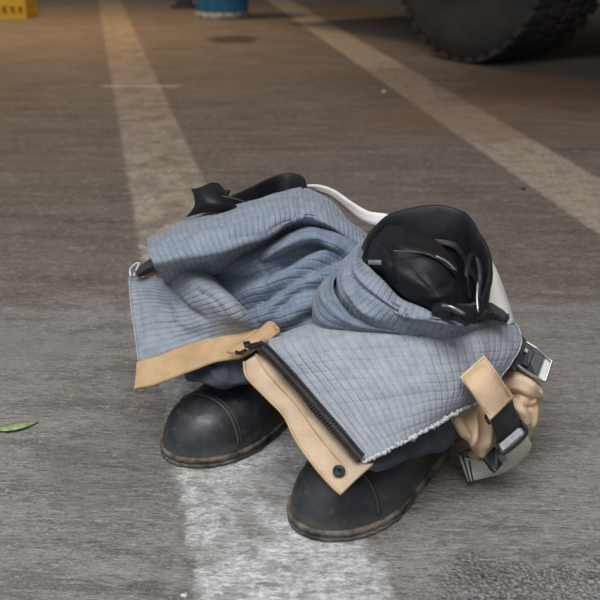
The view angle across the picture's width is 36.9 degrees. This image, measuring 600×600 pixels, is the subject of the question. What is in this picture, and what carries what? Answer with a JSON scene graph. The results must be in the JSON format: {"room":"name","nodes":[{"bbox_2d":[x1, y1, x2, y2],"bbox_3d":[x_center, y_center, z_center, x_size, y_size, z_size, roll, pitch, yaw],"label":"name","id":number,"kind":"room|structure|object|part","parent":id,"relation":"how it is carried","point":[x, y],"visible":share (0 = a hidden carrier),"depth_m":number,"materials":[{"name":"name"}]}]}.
{"room":"emergency services station","nodes":[
{"label":"emergency services station","id":0,"kind":"room"},
{"bbox_2d":[0,0,599,599],"bbox_3d":[0.000,-1.514,5.327,18.000,0.001,17.000,0,23,0],"label":"floor","id":1,"kind":"structure","parent":0,"point":[112,112],"depth_m":2.01,"materials":[{"name":"asphalt"}]},
{"bbox_2d":[0,0,37,18],"bbox_3d":[-2.270,-2.309,6.848,0.442,0.300,0.322,0,23,0],"label":"crate","id":2,"kind":"object","parent":1,"relation":"on","point":[9,9],"visible":1,"depth_m":6.75,"materials":[{"name":"plastic"}]},
{"bbox_3d":[-2.270,-2.304,6.850,0.400,0.280,0.280,0,23,0],"label":"crate panel","id":3,"kind":"part","parent":2,"relation":"part of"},
{"bbox_2d":[0,421,37,430],"bbox_3d":[-0.396,0.177,1.256,0.060,0.006,0.020,-9,24,-20],"label":"fallen leaf","id":4,"kind":"object","parent":1,"relation":"on","point":[19,425],"visible":1,"depth_m":1.25,"materials":[{"name":"green plant"}]},
{"bbox_2d":[171,0,195,8],"bbox_3d":[-0.985,-2.857,7.515,0.200,0.800,0.200,0,23,0],"label":"post","id":5,"kind":"object","parent":1,"relation":"on","point":[180,4],"visible":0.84,"depth_m":7.59,"materials":[{"name":"metal"}]},
{"bbox_2d":[195,0,248,19],"bbox_3d":[-0.592,-2.578,6.707,0.410,0.905,0.410,0,23,0],"label":"drum","id":6,"kind":"object","parent":1,"relation":"on","point":[205,9],"visible":1,"depth_m":6.70,"materials":[{"name":"paint"}]},
{"bbox_2d":[160,173,307,468],"bbox_3d":[-0.080,0.009,1.246,0.163,0.325,0.344,12,26,27],"label":"boot","id":7,"kind":"object","parent":1,"relation":"on","point":[209,426],"visible":0.41,"depth_m":1.19,"materials":[{"name":"leather"}]},
{"bbox_2d":[128,184,552,494],"bbox_3d":[0.006,0.038,1.187,0.608,0.311,0.412,17,28,35],"label":"trousers","id":8,"kind":"object","parent":1,"relation":"on","point":[263,292],"visible":0.98,"depth_m":1.08,"materials":[{"name":"fabric"}]},
{"bbox_3d":[0.253,0.163,1.066,0.052,0.024,0.019,-17,28,-35],"label":"buckle frame","id":9,"kind":"part","parent":8,"relation":"part of","materials":[{"name":"black plastic"}]},
{"bbox_3d":[0.285,0.072,1.125,0.009,0.021,0.021,15,27,31],"label":"buckle lever","id":10,"kind":"part","parent":8,"relation":"part of","materials":[{"name":"black plastic"}]},
{"bbox_3d":[0.290,0.076,1.125,0.048,0.045,0.029,11,25,25],"label":"buckle frame","id":11,"kind":"part","parent":8,"relation":"part of","materials":[{"name":"metal"}]},
{"bbox_2d":[286,205,492,541],"bbox_3d":[0.128,0.082,1.083,0.187,0.316,0.333,13,26,28],"label":"boot","id":12,"kind":"object","parent":1,"relation":"on","point":[436,259],"visible":0.66,"depth_m":1.04,"materials":[{"name":"leather"}]},
{"bbox_3d":[0.195,-0.004,0.987,0.004,0.026,0.030,3,23,6],"label":"zip pull","id":13,"kind":"part","parent":12,"relation":"part of","materials":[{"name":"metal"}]},
{"bbox_2d":[401,0,599,62],"bbox_3d":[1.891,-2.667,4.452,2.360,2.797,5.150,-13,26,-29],"label":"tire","id":14,"kind":"object","parent":1,"relation":"on","point":[465,31],"visible":1,"depth_m":4.40,"materials":[{"name":"rubber"}]},
{"bbox_2d":[448,553,599,599],"bbox_3d":[0.255,0.307,0.951,0.194,0.003,0.059,-9,24,-21],"label":"grit","id":15,"kind":"object","parent":1,"relation":"on","point":[585,559],"visible":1,"depth_m":0.96,"materials":[{"name":"grey gravel"}]}
]}

